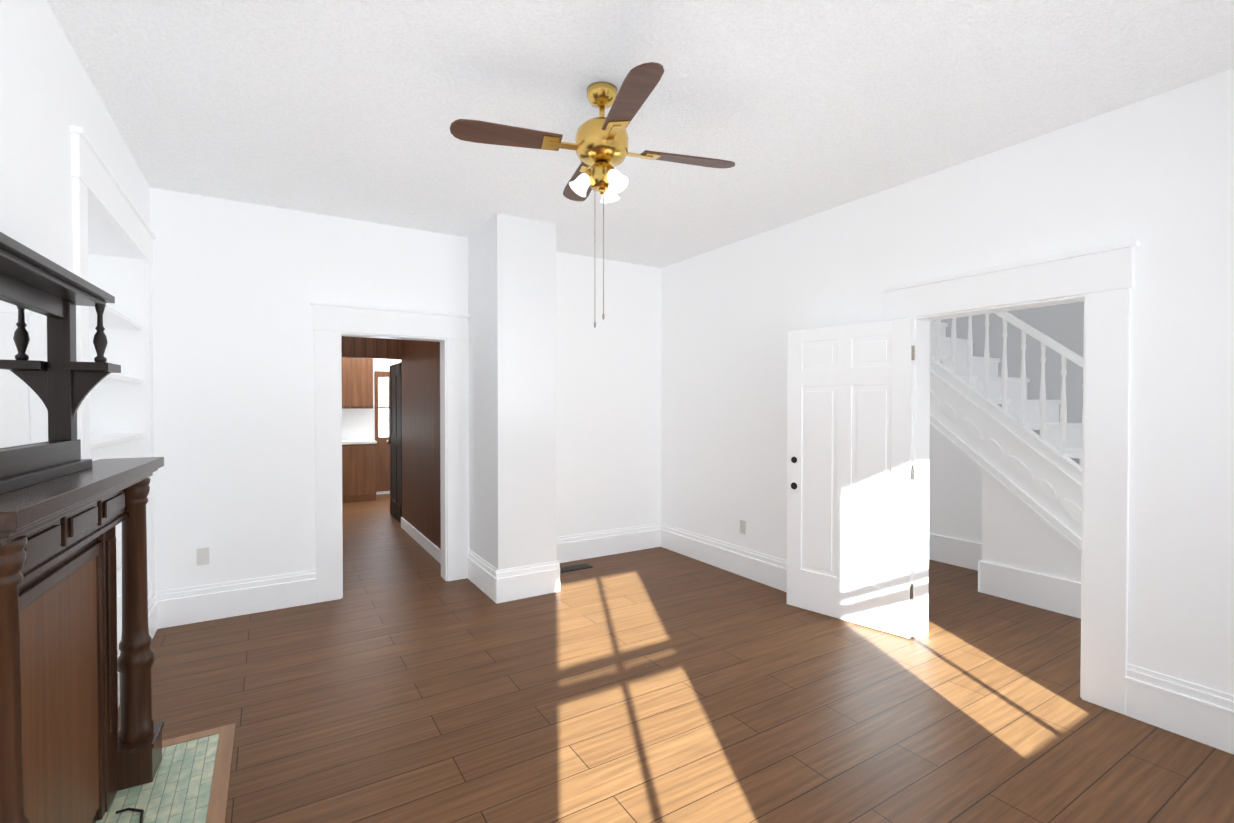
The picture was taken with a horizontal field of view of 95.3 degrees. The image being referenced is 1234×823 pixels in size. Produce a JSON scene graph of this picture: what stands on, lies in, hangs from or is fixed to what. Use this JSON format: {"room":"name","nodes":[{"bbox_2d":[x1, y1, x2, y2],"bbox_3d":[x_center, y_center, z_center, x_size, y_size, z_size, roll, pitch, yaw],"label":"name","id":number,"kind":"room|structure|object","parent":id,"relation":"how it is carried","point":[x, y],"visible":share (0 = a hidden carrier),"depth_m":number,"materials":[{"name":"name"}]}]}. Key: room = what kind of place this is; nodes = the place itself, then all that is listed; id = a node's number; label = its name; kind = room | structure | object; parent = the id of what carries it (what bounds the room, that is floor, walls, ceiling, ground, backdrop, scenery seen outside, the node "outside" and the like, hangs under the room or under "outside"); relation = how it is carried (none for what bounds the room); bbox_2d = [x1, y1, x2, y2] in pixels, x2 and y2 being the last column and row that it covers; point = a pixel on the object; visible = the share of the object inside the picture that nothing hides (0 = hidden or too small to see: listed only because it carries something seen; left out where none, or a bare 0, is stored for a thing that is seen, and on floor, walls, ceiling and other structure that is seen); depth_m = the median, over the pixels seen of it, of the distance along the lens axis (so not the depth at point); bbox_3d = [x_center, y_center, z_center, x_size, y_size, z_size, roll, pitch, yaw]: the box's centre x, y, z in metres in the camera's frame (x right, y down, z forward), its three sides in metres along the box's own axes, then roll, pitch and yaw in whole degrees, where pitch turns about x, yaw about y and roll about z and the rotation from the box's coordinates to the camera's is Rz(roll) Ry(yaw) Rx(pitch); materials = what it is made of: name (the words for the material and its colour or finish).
{"room":"living room","nodes":[
{"label":"living room","id":0,"kind":"room"},
{"bbox_2d":[0,0,149,638],"bbox_3d":[-1.870,0.011,1.431,0.360,2.900,5.400,0,1,-32],"label":"wall","id":1,"kind":"structure","parent":0,"point":[49,95],"depth_m":2.15,"materials":[{"name":"white paint"}]},
{"bbox_2d":[0,232,163,822],"bbox_3d":[-1.596,0.528,1.605,0.204,1.862,1.630,0,1,-29],"label":"mantel","id":2,"kind":"object","parent":1,"relation":"attached to","point":[70,752],"visible":1,"depth_m":1.71,"materials":[{"name":"brown wood"}]},
{"bbox_2d":[70,125,155,655],"bbox_3d":[-2.681,0.032,2.858,0.320,2.325,1.670,0,1,-32],"label":"built-in shelf","id":3,"kind":"object","parent":1,"relation":"attached to","point":[95,178],"depth_m":2.75,"materials":[{"name":"white paint"}]},
{"bbox_2d":[117,591,160,706],"bbox_3d":[-2.586,1.320,2.973,0.024,0.242,1.747,0,1,-32],"label":"baseboard","id":4,"kind":"structure","parent":1,"relation":"attached to","point":[154,607],"depth_m":3.60,"materials":[{"name":"white paint"}]},
{"bbox_2d":[341,336,400,359],"bbox_3d":[-3.073,-0.050,6.564,1.020,2.900,0.100,0,1,-32],"label":"wall","id":5,"kind":"structure","parent":0,"point":[351,347],"depth_m":6.61,"materials":[{"name":"brown wood"}]},
{"bbox_2d":[342,359,400,494],"bbox_3d":[-4.085,-0.081,9.230,4.200,2.900,0.100,0,1,-32],"label":"wall","id":6,"kind":"structure","parent":0,"point":[358,423],"depth_m":9.15,"materials":[{"name":"white paint"}]},
{"bbox_2d":[374,371,389,491],"bbox_3d":[-3.782,0.328,9.334,0.440,1.980,0.040,0,1,-32],"label":"door","id":7,"kind":"structure","parent":6,"relation":"in","point":[382,407],"depth_m":9.28,"materials":[{"name":"brown wood"}]},
{"bbox_2d":[150,188,660,591],"bbox_3d":[-1.427,-0.029,4.790,4.645,2.900,0.150,0,1,-32],"label":"wall","id":8,"kind":"structure","parent":0,"point":[237,287],"depth_m":4.10,"materials":[{"name":"white paint"}]},
{"bbox_2d":[197,547,208,564],"bbox_3d":[-2.829,0.990,3.842,0.070,0.115,0.008,0,1,-32],"label":"electrical outlet","id":9,"kind":"object","parent":8,"relation":"attached to","point":[202,556],"visible":1,"depth_m":3.84,"materials":[{"name":"plastic"}]},
{"bbox_2d":[161,570,315,627],"bbox_3d":[-2.635,1.309,3.954,0.912,0.242,0.025,0,1,-32],"label":"baseboard","id":10,"kind":"structure","parent":8,"relation":"attached to","point":[188,605],"depth_m":3.93,"materials":[{"name":"white paint"}]},
{"bbox_2d":[310,301,469,602],"bbox_3d":[-1.798,0.302,4.542,1.200,2.245,0.200,0,1,-32],"label":"door frame","id":11,"kind":"structure","parent":8,"relation":"attached to","point":[331,320],"depth_m":4.38,"materials":[{"name":"white paint"}]},
{"bbox_2d":[556,555,564,562],"bbox_3d":[-0.643,1.299,4.746,0.024,0.242,0.717,0,1,-32],"label":"baseboard","id":12,"kind":"structure","parent":8,"relation":"attached to","point":[557,556],"depth_m":5.25,"materials":[{"name":"white paint"}]},
{"bbox_2d":[556,523,660,561],"bbox_3d":[-0.214,1.291,5.450,1.495,0.242,0.025,0,1,-32],"label":"baseboard","id":13,"kind":"structure","parent":8,"relation":"attached to","point":[575,547],"depth_m":5.52,"materials":[{"name":"white paint"}]},
{"bbox_2d":[401,340,440,549],"bbox_3d":[-1.997,-0.042,5.907,0.100,2.900,2.350,0,1,-32],"label":"wall","id":14,"kind":"structure","parent":0,"point":[420,381],"depth_m":5.90,"materials":[{"name":"brown wood"}]},
{"bbox_2d":[386,362,401,522],"bbox_3d":[-2.837,0.387,7.244,0.150,1.990,0.760,0,1,-32],"label":"door leaf","id":15,"kind":"structure","parent":14,"relation":"in","point":[395,441],"depth_m":7.20,"materials":[{"name":"brown wood"}]},
{"bbox_2d":[401,517,440,563],"bbox_3d":[-2.019,1.349,5.851,0.015,0.120,2.250,0,1,-32],"label":"baseboard","id":16,"kind":"structure","parent":14,"relation":"attached to","point":[426,544],"depth_m":5.84,"materials":[{"name":"white paint"}]},
{"bbox_2d":[468,213,555,569],"bbox_3d":[-0.873,-0.027,4.620,0.480,2.900,0.720,0,1,-32],"label":"wall column","id":17,"kind":"structure","parent":0,"point":[512,371],"depth_m":4.33,"materials":[{"name":"white paint"}]},
{"bbox_2d":[467,549,500,603],"bbox_3d":[-1.081,1.302,4.491,0.024,0.242,0.745,0,1,-32],"label":"baseboard","id":18,"kind":"structure","parent":17,"relation":"attached to","point":[486,577],"depth_m":4.41,"materials":[{"name":"white paint"}]},
{"bbox_2d":[46,0,1233,267],"bbox_3d":[-0.528,-1.536,5.357,7.400,0.100,11.000,0,1,-32],"label":"ceiling","id":19,"kind":"structure","parent":0,"point":[794,110],"depth_m":2.56,"materials":[{"name":"white paint"}]},
{"bbox_2d":[450,62,734,327],"bbox_3d":[-0.068,-0.916,2.545,0.972,1.068,0.972,0,1,29],"label":"fan","id":20,"kind":"object","parent":19,"relation":"hanging from","point":[600,146],"visible":1,"depth_m":2.46,"materials":[{"name":"brown wood"}]},
{"bbox_2d":[118,494,1233,822],"bbox_3d":[-0.528,1.464,5.392,7.400,0.100,11.000,0,1,-32],"label":"floor","id":21,"kind":"structure","parent":0,"point":[402,680],"depth_m":2.74,"materials":[{"name":"brown wood"}]},
{"bbox_2d":[96,723,234,822],"bbox_3d":[-1.556,1.452,1.771,0.514,0.009,1.620,0,1,-32],"label":"hearth","id":22,"kind":"object","parent":21,"relation":"on","point":[189,783],"visible":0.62,"depth_m":2.16,"materials":[{"name":"tile"}]},
{"bbox_2d":[116,808,143,822],"bbox_3d":[-1.702,1.442,1.940,0.104,0.008,0.248,0,1,-32],"label":"power cable","id":23,"kind":"object","parent":22,"relation":"on","point":[135,810],"visible":0.97,"depth_m":2.03,"materials":[{"name":"rubber"}]},
{"bbox_2d":[342,357,376,502],"bbox_3d":[-4.333,0.251,8.655,1.090,2.250,0.615,0,1,-32],"label":"kitchen cabinet","id":24,"kind":"object","parent":21,"relation":"on","point":[358,470],"visible":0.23,"depth_m":8.66,"materials":[{"name":"brown wood"}]},
{"bbox_2d":[501,559,560,602],"bbox_3d":[-0.668,1.304,4.326,0.450,0.242,0.027,0,1,-32],"label":"baseboard","id":25,"kind":"structure","parent":21,"relation":"on","point":[521,582],"depth_m":4.32,"materials":[{"name":"white paint"}]},
{"bbox_2d":[560,563,592,572],"bbox_3d":[-0.386,1.413,5.085,0.320,0.009,0.130,0,1,-32],"label":"floor vent","id":26,"kind":"object","parent":21,"relation":"in","point":[574,567],"visible":0.96,"depth_m":5.08,"materials":[{"name":"black metal"}]},
{"bbox_2d":[930,311,1083,553],"bbox_3d":[3.205,-0.520,4.659,0.985,3.885,3.860,0,1,-32],"label":"stairs","id":27,"kind":"structure","parent":21,"relation":"on","point":[1006,447],"depth_m":4.27,"materials":[{"name":"white paint"}]},
{"bbox_2d":[661,68,1233,694],"bbox_3d":[1.865,-0.016,3.737,0.150,2.900,5.400,0,1,-32],"label":"wall","id":28,"kind":"structure","parent":0,"point":[1155,176],"depth_m":2.86,"materials":[{"name":"white paint"}]},
{"bbox_2d":[661,523,786,591],"bbox_3d":[1.117,1.299,4.796,0.024,0.242,2.538,0,1,-32],"label":"baseboard","id":29,"kind":"structure","parent":28,"relation":"attached to","point":[771,571],"depth_m":4.99,"materials":[{"name":"white paint"}]},
{"bbox_2d":[740,520,745,533],"bbox_3d":[1.087,0.998,4.856,0.008,0.115,0.070,0,1,-32],"label":"electrical outlet","id":30,"kind":"object","parent":28,"relation":"attached to","point":[742,526],"visible":1,"depth_m":4.85,"materials":[{"name":"plastic"}]},
{"bbox_2d":[787,318,914,637],"bbox_3d":[1.561,0.419,3.839,0.048,2.010,0.862,-1,1,-44],"label":"door leaf","id":31,"kind":"structure","parent":28,"relation":"in","point":[850,472],"depth_m":3.79,"materials":[{"name":"white paint"}]},
{"bbox_2d":[882,240,1139,714],"bbox_3d":[2.169,0.317,3.225,0.215,2.245,1.280,0,1,-32],"label":"door frame","id":32,"kind":"structure","parent":28,"relation":"attached to","point":[1102,278],"depth_m":2.78,"materials":[{"name":"white paint"}]},
{"bbox_2d":[1126,664,1233,754],"bbox_3d":[2.769,1.330,2.120,0.024,0.242,1.308,0,1,-32],"label":"baseboard","id":33,"kind":"structure","parent":28,"relation":"attached to","point":[1199,713],"depth_m":2.51,"materials":[{"name":"white paint"}]},
{"bbox_2d":[929,309,1028,543],"bbox_3d":[2.908,-0.011,5.616,0.100,2.847,1.980,0,1,-32],"label":"wall","id":34,"kind":"structure","parent":0,"point":[955,491],"depth_m":5.18,"materials":[{"name":"white paint"}]},
{"bbox_2d":[929,533,981,568],"bbox_3d":[2.854,1.289,5.604,0.020,0.245,1.970,0,1,-32],"label":"baseboard","id":35,"kind":"structure","parent":34,"relation":"attached to","point":[957,552],"depth_m":5.18,"materials":[{"name":"white paint"}]},
{"bbox_2d":[982,471,1081,582],"bbox_3d":[3.226,0.922,3.971,0.100,1.018,1.152,0,1,-32],"label":"wall","id":36,"kind":"structure","parent":0,"point":[1016,534],"depth_m":4.21,"materials":[{"name":"white paint"}]},
{"bbox_2d":[973,557,1080,618],"bbox_3d":[3.112,1.307,4.064,0.040,0.245,0.922,0,1,-32],"label":"baseboard","id":37,"kind":"structure","parent":36,"relation":"attached to","point":[1055,594],"depth_m":4.14,"materials":[{"name":"white paint"}]},
{"bbox_2d":[1029,302,1083,464],"bbox_3d":[3.828,-0.028,4.745,0.150,2.900,4.750,0,1,-32],"label":"wall","id":38,"kind":"structure","parent":0,"point":[1063,323],"depth_m":4.75,"materials":[{"name":"white paint"}]}
]}

